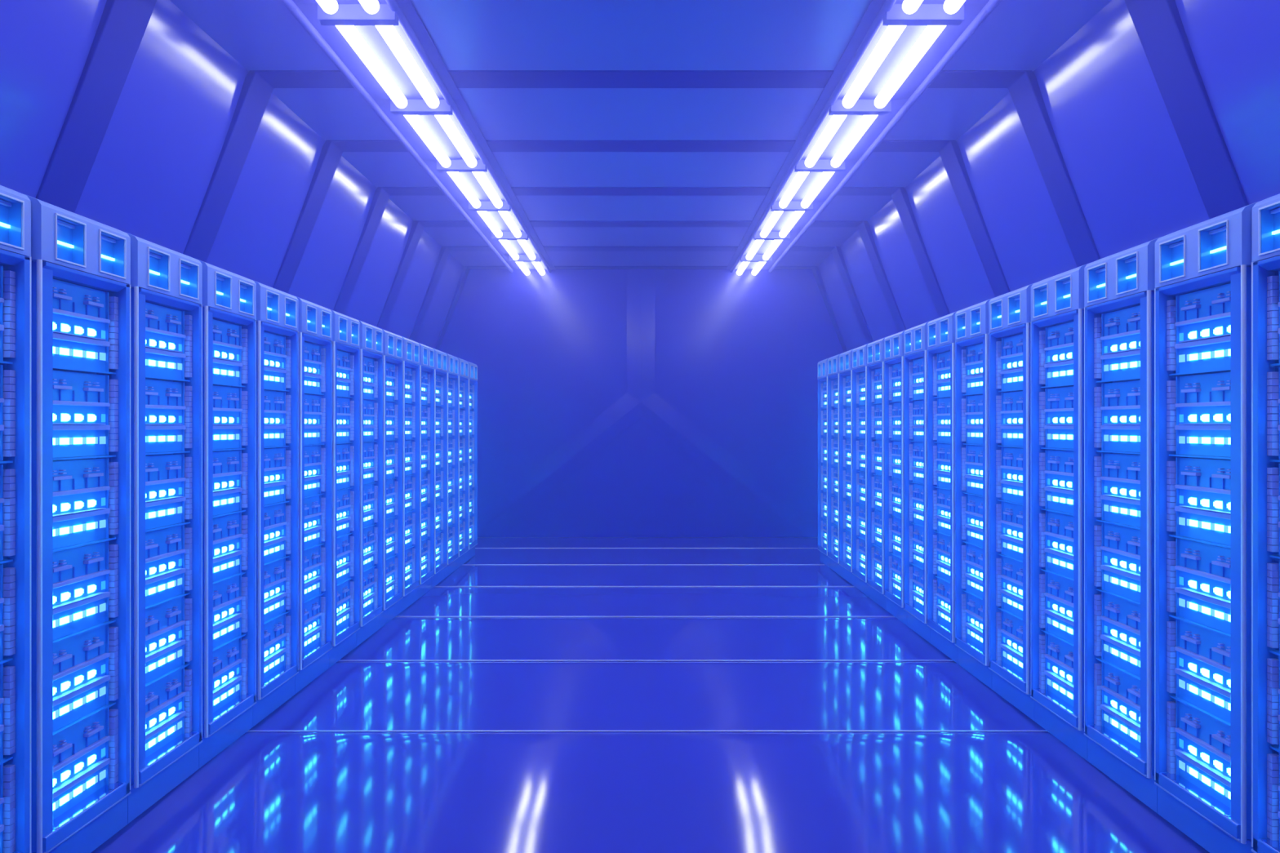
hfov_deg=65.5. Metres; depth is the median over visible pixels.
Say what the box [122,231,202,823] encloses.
rack
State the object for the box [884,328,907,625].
rack
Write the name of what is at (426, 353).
rack
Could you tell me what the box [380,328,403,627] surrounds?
rack
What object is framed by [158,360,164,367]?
indicator light
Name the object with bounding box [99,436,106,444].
indicator light
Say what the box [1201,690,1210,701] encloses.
indicator light
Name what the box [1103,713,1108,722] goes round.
indicator light
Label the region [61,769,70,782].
light
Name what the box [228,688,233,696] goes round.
indicator light
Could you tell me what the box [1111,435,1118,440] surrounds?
indicator light
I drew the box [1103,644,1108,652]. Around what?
indicator light
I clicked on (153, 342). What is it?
light
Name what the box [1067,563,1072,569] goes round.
indicator light
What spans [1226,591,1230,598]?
light
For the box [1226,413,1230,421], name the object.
light
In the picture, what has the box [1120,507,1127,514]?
indicator light
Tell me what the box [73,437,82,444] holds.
indicator light
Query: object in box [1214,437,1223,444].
indicator light
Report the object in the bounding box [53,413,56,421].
light
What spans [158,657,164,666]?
indicator light
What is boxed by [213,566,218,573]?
indicator light
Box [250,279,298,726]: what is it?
rack
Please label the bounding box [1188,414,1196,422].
light
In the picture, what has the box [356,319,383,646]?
rack
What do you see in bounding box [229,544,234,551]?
light
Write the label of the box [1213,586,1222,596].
light
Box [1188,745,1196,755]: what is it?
light
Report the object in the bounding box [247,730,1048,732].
trim
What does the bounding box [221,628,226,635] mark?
indicator light
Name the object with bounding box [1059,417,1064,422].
light
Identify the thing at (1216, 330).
light
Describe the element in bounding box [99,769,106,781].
indicator light
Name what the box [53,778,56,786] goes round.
light
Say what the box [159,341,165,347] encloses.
light
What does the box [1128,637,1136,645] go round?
light
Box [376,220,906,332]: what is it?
beam
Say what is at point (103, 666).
light
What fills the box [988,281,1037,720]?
rack
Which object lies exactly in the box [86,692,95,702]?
indicator light
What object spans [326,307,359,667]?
rack
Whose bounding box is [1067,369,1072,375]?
indicator light
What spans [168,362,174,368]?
indicator light
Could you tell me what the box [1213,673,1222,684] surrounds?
light
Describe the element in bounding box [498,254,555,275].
ceiling light
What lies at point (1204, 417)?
light
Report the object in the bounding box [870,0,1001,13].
ceiling light
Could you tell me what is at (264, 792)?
floor
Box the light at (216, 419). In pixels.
[214,417,219,422]
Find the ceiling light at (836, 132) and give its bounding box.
[786,98,917,167]
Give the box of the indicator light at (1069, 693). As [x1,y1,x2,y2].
[1067,691,1072,699]
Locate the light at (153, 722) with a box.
[149,718,156,727]
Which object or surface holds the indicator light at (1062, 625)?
attached to the rack at (1057, 301)
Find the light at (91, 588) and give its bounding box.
[88,584,96,593]
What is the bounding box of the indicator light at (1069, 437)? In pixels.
[1067,435,1072,439]
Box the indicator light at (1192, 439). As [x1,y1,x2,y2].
[1189,436,1197,443]
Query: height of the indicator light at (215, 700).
0.022 m
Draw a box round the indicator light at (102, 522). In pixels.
[99,520,106,528]
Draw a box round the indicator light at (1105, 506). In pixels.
[1103,504,1108,511]
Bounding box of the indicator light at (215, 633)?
[213,631,218,639]
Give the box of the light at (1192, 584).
[1188,580,1196,588]
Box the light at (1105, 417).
[1104,416,1107,422]
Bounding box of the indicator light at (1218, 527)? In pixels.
[1214,524,1223,532]
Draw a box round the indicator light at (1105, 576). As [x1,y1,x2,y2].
[1103,574,1108,582]
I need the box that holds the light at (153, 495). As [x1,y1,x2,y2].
[149,491,156,498]
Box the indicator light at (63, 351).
[59,347,69,355]
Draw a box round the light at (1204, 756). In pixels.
[1200,752,1208,763]
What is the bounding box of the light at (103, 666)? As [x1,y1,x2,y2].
[101,664,105,674]
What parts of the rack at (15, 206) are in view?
post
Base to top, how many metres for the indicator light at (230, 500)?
0.022 m
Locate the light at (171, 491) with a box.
[168,488,175,495]
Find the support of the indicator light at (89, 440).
attached to the rack at (81, 265)
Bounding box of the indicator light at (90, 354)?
[86,351,95,358]
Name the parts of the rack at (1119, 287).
post, sill plate, sill rail, post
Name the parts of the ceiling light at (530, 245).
rail, rail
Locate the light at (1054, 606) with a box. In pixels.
[1052,604,1057,610]
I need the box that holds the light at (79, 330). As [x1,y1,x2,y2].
[75,325,84,334]
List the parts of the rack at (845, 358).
door frame, sill plate, post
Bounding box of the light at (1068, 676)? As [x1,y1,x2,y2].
[1066,674,1071,682]
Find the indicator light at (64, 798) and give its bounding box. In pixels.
[59,794,69,806]
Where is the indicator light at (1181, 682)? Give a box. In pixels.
[1178,679,1185,688]
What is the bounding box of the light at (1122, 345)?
[1120,342,1126,350]
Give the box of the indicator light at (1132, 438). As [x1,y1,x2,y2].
[1129,435,1137,441]
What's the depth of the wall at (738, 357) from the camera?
13.10 m
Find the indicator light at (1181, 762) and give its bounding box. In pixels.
[1178,760,1185,771]
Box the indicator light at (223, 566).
[221,564,226,569]
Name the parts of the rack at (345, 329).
post, sill plate, sill rail, door frame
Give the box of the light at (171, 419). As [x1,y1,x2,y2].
[168,416,175,422]
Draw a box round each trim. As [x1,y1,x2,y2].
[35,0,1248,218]
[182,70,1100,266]
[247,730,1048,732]
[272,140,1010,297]
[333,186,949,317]
[338,660,953,661]
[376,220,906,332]
[395,616,894,617]
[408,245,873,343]
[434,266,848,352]
[434,586,854,586]
[462,564,825,564]
[475,547,817,548]
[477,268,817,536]
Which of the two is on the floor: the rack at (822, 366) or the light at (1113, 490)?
the rack at (822, 366)
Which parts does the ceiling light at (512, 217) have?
rail, rail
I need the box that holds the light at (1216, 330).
[1213,326,1222,334]
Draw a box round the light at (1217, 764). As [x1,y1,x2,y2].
[1213,760,1222,771]
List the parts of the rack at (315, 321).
post, sill rail, sill plate, door frame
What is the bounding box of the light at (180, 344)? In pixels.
[178,343,182,351]
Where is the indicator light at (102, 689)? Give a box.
[99,686,106,697]
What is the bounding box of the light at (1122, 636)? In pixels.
[1120,633,1126,641]
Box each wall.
[0,0,463,348]
[439,269,844,537]
[817,0,1279,351]
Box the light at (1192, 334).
[1188,330,1196,338]
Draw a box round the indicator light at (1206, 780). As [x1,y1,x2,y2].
[1201,775,1210,786]
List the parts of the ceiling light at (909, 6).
rail, rail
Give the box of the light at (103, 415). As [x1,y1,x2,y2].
[101,413,105,422]
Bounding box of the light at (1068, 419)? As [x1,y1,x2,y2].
[1066,417,1071,422]
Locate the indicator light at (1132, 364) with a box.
[1129,361,1137,367]
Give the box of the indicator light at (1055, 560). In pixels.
[1053,558,1057,564]
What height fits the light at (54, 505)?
0.026 m
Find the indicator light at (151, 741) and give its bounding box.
[148,738,155,748]
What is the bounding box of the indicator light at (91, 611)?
[86,607,95,616]
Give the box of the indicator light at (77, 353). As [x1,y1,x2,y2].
[73,349,82,356]
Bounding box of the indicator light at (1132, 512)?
[1129,509,1137,515]
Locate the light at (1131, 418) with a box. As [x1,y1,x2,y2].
[1128,415,1136,422]
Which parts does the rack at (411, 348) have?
post, sill plate, door frame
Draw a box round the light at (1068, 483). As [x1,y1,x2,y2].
[1066,481,1071,487]
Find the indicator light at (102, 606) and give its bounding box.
[99,603,106,612]
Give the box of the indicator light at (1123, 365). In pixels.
[1120,362,1127,368]
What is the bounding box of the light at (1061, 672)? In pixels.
[1059,670,1064,677]
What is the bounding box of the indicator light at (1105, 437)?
[1103,435,1108,441]
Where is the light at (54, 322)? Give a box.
[53,321,56,329]
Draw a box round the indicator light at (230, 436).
[228,434,233,439]
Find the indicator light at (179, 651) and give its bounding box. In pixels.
[177,648,182,657]
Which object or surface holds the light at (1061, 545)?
on the rack at (1057, 301)
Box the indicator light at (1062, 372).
[1060,370,1065,376]
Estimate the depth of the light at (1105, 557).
4.22 m
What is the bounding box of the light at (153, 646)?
[149,642,156,651]
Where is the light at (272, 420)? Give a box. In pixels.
[270,417,274,423]
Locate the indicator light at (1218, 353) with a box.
[1214,350,1223,357]
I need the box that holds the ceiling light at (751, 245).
[733,231,804,260]
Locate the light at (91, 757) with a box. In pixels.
[88,754,96,765]
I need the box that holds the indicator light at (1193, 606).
[1189,602,1197,610]
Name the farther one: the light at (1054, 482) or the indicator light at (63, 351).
the light at (1054, 482)
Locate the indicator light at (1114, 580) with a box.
[1111,577,1118,584]
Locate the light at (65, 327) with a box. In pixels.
[61,323,70,332]
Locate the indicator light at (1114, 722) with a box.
[1111,719,1118,728]
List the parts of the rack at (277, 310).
post, sill plate, sill rail, post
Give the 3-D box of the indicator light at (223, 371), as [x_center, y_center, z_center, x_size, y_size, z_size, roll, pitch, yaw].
[-1.907,-0.248,4.552,0.003,0.022,0.050,0,0,0]
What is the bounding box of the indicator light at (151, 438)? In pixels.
[148,435,155,441]
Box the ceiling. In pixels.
[169,0,1111,266]
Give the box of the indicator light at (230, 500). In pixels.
[228,497,233,503]
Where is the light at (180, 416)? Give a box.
[178,415,182,422]
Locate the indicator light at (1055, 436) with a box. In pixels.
[1053,434,1057,439]
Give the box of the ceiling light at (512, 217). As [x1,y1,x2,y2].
[449,200,534,237]
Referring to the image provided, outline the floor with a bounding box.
[91,537,1208,852]
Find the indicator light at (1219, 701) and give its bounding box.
[1214,697,1223,706]
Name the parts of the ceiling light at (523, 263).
rail, rail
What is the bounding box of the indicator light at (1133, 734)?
[1129,730,1137,740]
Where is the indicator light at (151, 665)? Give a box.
[148,662,155,671]
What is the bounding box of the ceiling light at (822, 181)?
[763,159,866,208]
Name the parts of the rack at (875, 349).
door frame, sill plate, post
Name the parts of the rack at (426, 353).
post, sill plate, door frame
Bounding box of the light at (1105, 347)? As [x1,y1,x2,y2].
[1104,346,1107,353]
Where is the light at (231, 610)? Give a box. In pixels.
[229,608,234,614]
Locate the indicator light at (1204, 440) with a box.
[1201,437,1210,444]
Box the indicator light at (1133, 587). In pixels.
[1129,583,1137,591]
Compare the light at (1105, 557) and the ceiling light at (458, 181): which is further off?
the ceiling light at (458, 181)
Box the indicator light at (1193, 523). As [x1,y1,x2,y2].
[1189,520,1197,527]
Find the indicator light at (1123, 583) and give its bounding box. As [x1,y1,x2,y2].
[1120,580,1127,587]
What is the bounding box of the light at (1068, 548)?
[1066,546,1071,552]
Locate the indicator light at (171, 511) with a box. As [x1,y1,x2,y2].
[168,508,174,515]
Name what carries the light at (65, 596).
on the rack at (81, 265)
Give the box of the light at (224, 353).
[222,351,226,358]
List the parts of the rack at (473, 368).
post, door frame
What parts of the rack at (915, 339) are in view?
sill rail, door frame, sill plate, post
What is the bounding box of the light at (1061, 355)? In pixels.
[1059,353,1064,359]
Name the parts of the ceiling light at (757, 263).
rail, rail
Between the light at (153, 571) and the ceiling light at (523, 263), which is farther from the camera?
the ceiling light at (523, 263)
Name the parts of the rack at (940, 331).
sill rail, sill plate, door frame, post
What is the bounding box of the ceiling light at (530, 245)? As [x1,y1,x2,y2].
[476,231,547,260]
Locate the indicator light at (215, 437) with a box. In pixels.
[213,435,218,439]
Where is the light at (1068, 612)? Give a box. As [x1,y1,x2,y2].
[1066,610,1071,617]
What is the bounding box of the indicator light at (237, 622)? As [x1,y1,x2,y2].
[235,621,239,628]
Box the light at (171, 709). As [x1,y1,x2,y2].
[168,706,175,715]
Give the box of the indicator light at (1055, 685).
[1053,683,1057,689]
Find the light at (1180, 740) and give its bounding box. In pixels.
[1178,738,1183,748]
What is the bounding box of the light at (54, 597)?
[53,595,56,604]
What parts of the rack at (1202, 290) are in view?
post, sill plate, sill rail, post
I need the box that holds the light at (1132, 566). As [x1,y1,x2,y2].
[1128,563,1136,571]
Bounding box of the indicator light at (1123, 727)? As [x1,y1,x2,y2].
[1120,724,1127,733]
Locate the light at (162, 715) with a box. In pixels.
[159,712,165,721]
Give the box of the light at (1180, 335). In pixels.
[1178,333,1183,341]
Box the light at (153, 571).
[149,567,156,574]
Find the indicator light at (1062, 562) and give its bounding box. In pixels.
[1060,560,1065,567]
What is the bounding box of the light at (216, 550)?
[214,548,219,555]
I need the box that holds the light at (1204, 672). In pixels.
[1200,668,1208,678]
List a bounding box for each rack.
[0,185,31,852]
[22,193,131,852]
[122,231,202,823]
[194,257,256,768]
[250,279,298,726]
[293,295,332,694]
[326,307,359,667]
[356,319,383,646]
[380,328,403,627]
[400,335,419,613]
[417,342,434,599]
[430,346,447,588]
[443,351,458,578]
[455,356,468,569]
[466,360,477,561]
[817,357,830,568]
[827,353,841,576]
[839,347,856,586]
[852,342,871,598]
[866,335,889,610]
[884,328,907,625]
[903,320,932,643]
[926,309,961,664]
[954,297,995,688]
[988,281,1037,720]
[1030,262,1091,760]
[1084,236,1161,813]
[1154,200,1259,852]
[1251,193,1279,852]
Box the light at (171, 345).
[168,342,175,349]
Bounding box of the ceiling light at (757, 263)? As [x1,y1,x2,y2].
[726,254,782,275]
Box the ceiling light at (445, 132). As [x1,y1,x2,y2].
[364,98,495,167]
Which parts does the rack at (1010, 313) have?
post, sill plate, sill rail, post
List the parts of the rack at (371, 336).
post, sill plate, door frame, sill rail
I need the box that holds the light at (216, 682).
[214,680,219,688]
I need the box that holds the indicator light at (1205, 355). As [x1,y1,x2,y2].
[1201,351,1210,359]
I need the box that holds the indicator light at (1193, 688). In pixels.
[1189,684,1197,694]
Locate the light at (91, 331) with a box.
[88,328,96,336]
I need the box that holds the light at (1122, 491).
[1120,488,1126,495]
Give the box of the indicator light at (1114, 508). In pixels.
[1111,506,1118,512]
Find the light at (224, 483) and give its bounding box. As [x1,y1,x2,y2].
[222,481,226,488]
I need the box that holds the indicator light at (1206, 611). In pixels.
[1201,606,1210,615]
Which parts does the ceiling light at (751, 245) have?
rail, rail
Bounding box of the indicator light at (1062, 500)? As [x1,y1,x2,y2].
[1060,497,1065,502]
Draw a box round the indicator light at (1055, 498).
[1053,496,1057,502]
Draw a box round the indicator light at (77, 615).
[73,611,82,620]
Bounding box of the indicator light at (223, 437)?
[221,435,226,439]
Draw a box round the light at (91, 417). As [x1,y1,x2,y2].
[88,413,96,422]
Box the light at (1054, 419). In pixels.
[1052,417,1057,422]
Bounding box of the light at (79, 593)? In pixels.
[75,588,84,597]
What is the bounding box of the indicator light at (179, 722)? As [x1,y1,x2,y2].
[177,720,182,729]
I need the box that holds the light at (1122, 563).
[1120,560,1126,568]
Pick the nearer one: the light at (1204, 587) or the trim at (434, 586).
the light at (1204, 587)
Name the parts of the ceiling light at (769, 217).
rail, rail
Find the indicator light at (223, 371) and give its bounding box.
[221,369,226,374]
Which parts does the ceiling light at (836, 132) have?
rail, rail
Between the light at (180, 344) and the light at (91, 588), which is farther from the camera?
the light at (180, 344)
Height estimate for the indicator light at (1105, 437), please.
0.027 m
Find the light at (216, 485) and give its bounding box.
[214,483,219,488]
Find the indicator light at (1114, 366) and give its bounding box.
[1111,364,1118,369]
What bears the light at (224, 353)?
on the rack at (228, 298)
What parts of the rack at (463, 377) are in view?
post, door frame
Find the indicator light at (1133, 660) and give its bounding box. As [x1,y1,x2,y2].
[1129,657,1137,665]
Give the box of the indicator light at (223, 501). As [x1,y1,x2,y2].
[221,499,226,505]
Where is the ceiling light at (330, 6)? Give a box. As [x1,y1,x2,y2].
[280,0,411,13]
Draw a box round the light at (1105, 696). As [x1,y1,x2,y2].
[1104,695,1107,703]
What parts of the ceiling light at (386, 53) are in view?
rail, rail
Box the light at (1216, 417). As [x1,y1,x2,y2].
[1213,413,1222,421]
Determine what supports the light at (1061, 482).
on the rack at (1057, 301)
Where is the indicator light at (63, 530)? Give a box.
[59,526,69,534]
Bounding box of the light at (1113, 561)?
[1111,558,1116,565]
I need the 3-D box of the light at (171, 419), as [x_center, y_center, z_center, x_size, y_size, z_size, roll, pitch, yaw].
[-1.907,-0.030,4.050,0.002,0.026,0.050,0,0,0]
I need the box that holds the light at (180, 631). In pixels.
[178,630,182,638]
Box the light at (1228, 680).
[1226,679,1230,687]
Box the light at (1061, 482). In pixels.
[1059,480,1064,486]
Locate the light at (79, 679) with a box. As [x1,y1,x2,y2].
[75,675,84,685]
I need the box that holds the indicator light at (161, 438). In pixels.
[158,435,164,441]
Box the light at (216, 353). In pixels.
[214,351,219,356]
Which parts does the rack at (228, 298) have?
post, sill rail, sill plate, post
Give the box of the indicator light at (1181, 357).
[1178,354,1185,362]
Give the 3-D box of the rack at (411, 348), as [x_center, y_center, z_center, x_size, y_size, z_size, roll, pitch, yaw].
[-2.237,0.370,8.082,0.785,2.182,0.589,0,0,0]
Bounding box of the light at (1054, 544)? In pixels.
[1052,542,1057,548]
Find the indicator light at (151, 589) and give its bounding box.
[148,586,155,595]
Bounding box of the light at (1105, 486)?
[1104,485,1107,493]
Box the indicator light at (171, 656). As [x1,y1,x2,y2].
[168,653,174,662]
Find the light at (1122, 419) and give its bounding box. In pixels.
[1120,416,1126,422]
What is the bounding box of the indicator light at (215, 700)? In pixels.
[213,697,218,705]
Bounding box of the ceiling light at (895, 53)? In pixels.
[818,3,998,108]
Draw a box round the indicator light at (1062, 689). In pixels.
[1060,687,1065,694]
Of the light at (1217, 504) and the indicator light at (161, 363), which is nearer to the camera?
the light at (1217, 504)
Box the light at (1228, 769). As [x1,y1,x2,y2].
[1226,768,1230,776]
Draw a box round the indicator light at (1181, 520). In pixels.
[1178,517,1185,525]
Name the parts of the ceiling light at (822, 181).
rail, rail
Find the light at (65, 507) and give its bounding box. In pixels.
[61,502,70,511]
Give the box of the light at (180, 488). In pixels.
[178,487,182,494]
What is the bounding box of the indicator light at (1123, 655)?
[1120,652,1127,660]
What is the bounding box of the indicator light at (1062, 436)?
[1060,434,1065,439]
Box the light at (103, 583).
[101,581,105,590]
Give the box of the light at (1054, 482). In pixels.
[1052,480,1057,485]
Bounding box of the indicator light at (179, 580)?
[177,577,182,586]
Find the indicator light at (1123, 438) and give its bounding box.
[1120,435,1127,441]
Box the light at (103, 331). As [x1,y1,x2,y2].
[101,329,105,338]
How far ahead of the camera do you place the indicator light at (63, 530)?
3.29 m
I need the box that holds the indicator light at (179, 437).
[177,435,182,441]
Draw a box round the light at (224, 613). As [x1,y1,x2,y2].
[222,611,226,617]
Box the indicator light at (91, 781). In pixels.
[86,777,95,788]
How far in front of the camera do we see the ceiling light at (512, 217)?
9.71 m
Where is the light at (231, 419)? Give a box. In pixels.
[229,417,234,422]
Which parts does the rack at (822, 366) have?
door frame, sill plate, post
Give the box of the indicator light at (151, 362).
[148,360,155,366]
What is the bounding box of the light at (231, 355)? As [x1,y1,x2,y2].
[229,353,234,359]
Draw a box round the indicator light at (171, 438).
[168,435,174,441]
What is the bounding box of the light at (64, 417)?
[61,413,70,421]
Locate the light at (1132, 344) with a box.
[1128,341,1136,348]
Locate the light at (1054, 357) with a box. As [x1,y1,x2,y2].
[1052,355,1057,360]
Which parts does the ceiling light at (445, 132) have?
rail, rail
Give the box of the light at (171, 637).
[168,634,175,642]
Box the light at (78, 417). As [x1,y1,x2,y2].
[75,413,84,421]
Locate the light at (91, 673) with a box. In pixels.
[88,669,96,679]
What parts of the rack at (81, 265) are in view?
post, sill rail, sill plate, post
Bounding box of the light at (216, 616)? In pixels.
[214,614,219,621]
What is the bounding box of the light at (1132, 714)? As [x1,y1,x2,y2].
[1128,711,1136,719]
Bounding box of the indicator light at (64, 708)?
[59,704,69,715]
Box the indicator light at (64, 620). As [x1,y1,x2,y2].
[59,615,69,625]
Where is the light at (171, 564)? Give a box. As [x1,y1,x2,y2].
[168,561,175,568]
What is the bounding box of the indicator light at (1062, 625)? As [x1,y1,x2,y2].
[1060,623,1065,631]
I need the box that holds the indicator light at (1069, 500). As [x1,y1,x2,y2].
[1067,498,1072,504]
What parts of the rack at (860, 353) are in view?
door frame, sill plate, post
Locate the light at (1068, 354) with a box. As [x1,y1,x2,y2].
[1066,352,1071,358]
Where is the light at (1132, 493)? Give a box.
[1128,489,1136,497]
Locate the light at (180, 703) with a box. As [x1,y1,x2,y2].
[178,702,182,710]
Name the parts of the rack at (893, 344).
sill rail, sill plate, door frame, post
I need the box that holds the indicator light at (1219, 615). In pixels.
[1214,610,1223,619]
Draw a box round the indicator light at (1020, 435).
[1018,433,1022,438]
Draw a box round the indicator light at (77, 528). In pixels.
[73,524,82,532]
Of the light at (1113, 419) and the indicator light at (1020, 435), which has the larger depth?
the indicator light at (1020, 435)
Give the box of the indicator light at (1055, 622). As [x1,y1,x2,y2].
[1053,620,1057,627]
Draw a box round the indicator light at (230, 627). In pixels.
[228,625,233,631]
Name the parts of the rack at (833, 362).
door frame, sill plate, post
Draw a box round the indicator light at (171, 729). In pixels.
[168,726,174,735]
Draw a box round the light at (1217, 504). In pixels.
[1213,500,1222,509]
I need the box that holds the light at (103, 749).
[101,747,105,757]
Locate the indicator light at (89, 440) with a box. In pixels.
[86,437,95,444]
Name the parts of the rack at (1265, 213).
post, sill plate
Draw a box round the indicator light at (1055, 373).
[1053,371,1057,377]
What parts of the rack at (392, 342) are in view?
post, sill plate, door frame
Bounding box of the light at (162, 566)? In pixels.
[159,564,165,572]
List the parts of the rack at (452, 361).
post, sill plate, door frame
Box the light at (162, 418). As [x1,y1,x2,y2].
[159,415,165,422]
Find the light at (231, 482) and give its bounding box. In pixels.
[229,480,234,486]
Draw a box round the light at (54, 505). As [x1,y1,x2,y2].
[53,504,56,512]
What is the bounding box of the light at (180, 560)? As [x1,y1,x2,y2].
[178,559,182,566]
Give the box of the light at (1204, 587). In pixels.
[1200,583,1208,592]
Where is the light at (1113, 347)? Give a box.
[1111,344,1116,351]
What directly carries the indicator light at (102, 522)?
attached to the rack at (81, 265)
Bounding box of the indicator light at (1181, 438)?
[1178,435,1185,444]
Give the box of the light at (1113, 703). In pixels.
[1111,700,1116,708]
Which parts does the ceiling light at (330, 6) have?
rail, rail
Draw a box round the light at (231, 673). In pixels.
[229,671,234,679]
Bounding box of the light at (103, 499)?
[101,497,105,506]
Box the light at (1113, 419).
[1111,416,1116,422]
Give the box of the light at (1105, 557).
[1104,555,1107,563]
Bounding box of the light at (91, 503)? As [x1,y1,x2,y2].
[88,499,96,507]
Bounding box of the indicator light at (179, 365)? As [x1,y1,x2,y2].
[177,363,182,369]
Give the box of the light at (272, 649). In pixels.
[270,647,274,653]
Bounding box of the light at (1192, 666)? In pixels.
[1188,662,1196,672]
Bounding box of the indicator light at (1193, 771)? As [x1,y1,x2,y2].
[1189,767,1197,778]
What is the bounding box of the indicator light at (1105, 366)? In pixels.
[1103,364,1108,371]
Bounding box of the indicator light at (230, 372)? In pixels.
[228,370,233,375]
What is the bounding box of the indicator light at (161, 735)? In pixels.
[158,732,164,742]
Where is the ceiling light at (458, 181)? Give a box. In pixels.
[414,159,518,208]
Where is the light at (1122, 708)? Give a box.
[1120,705,1126,714]
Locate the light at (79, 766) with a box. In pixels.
[75,762,84,773]
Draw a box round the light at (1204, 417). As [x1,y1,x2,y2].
[1200,413,1208,422]
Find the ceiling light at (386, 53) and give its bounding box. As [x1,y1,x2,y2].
[283,3,462,108]
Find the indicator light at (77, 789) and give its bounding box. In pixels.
[73,785,82,797]
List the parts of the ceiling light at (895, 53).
rail, rail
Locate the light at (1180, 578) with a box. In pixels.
[1178,576,1183,585]
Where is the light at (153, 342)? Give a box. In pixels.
[149,338,156,346]
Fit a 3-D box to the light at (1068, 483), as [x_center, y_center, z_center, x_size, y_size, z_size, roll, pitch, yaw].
[1.972,0.267,4.582,0.002,0.026,0.050,0,0,0]
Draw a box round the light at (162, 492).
[159,489,165,497]
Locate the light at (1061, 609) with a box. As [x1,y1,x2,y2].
[1059,607,1064,613]
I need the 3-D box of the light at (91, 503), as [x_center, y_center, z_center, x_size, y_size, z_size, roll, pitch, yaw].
[-1.907,0.267,3.460,0.002,0.026,0.050,0,0,0]
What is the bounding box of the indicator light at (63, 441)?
[59,437,69,444]
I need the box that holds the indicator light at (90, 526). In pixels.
[86,522,95,529]
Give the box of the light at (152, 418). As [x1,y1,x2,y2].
[149,415,156,422]
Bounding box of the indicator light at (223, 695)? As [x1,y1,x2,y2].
[221,693,226,700]
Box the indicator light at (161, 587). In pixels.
[158,584,164,591]
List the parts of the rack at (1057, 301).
sill rail, sill plate, post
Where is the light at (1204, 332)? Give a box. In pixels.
[1200,328,1208,337]
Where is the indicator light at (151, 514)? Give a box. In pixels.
[148,511,155,518]
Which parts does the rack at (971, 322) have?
sill rail, sill plate, door frame, post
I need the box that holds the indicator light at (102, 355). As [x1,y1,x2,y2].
[99,352,106,360]
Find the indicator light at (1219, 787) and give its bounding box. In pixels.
[1214,782,1223,795]
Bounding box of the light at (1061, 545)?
[1059,543,1064,550]
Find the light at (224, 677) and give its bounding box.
[222,675,226,683]
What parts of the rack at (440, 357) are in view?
post, sill plate, door frame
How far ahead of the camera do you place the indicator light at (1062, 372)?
4.65 m
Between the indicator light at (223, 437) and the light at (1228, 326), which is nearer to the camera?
the light at (1228, 326)
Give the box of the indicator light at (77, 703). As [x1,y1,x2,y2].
[73,698,82,709]
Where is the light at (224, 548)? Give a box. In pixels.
[222,546,226,553]
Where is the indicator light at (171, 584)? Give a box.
[168,581,174,588]
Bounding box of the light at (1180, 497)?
[1178,495,1183,503]
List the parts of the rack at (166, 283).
post, sill rail, sill plate, post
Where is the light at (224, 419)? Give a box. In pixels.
[222,417,226,422]
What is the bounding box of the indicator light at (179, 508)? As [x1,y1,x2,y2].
[177,506,182,513]
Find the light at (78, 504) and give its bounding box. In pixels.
[75,501,84,509]
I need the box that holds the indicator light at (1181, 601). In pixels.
[1178,598,1185,607]
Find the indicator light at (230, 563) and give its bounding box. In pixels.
[228,561,233,567]
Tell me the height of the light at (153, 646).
0.026 m
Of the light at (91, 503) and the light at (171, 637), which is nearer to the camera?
the light at (91, 503)
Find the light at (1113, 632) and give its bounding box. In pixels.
[1111,629,1116,637]
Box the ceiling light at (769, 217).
[746,200,831,237]
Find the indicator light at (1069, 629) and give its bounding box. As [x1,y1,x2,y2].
[1067,627,1072,634]
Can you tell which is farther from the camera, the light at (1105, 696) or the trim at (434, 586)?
the trim at (434, 586)
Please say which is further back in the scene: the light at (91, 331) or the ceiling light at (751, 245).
the ceiling light at (751, 245)
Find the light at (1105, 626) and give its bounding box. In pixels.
[1104,625,1107,633]
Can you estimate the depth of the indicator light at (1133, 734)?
3.98 m
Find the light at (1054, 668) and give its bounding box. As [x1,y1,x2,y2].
[1052,666,1057,673]
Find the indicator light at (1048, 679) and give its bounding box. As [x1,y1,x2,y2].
[1047,678,1050,685]
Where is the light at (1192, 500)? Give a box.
[1188,497,1196,505]
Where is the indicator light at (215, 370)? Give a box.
[213,368,218,373]
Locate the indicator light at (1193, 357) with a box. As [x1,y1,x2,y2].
[1189,353,1197,360]
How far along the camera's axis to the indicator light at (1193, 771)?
3.55 m
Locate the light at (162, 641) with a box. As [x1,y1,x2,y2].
[159,638,165,646]
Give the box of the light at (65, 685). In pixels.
[61,680,70,691]
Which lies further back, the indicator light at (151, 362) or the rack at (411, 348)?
the rack at (411, 348)
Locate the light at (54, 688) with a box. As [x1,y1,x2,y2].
[53,687,56,695]
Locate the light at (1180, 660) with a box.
[1178,657,1183,666]
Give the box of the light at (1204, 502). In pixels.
[1200,498,1208,506]
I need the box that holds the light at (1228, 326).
[1226,324,1230,333]
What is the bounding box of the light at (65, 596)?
[61,591,70,601]
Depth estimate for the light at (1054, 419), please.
4.74 m
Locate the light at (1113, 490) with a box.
[1111,487,1116,493]
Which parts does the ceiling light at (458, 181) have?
rail, rail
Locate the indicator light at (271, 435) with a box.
[269,433,273,438]
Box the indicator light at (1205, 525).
[1201,521,1210,529]
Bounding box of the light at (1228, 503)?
[1226,502,1230,510]
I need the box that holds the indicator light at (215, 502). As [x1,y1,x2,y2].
[213,500,218,506]
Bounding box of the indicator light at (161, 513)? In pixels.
[158,510,164,516]
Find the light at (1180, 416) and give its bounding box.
[1178,414,1183,422]
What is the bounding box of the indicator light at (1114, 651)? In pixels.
[1111,648,1118,656]

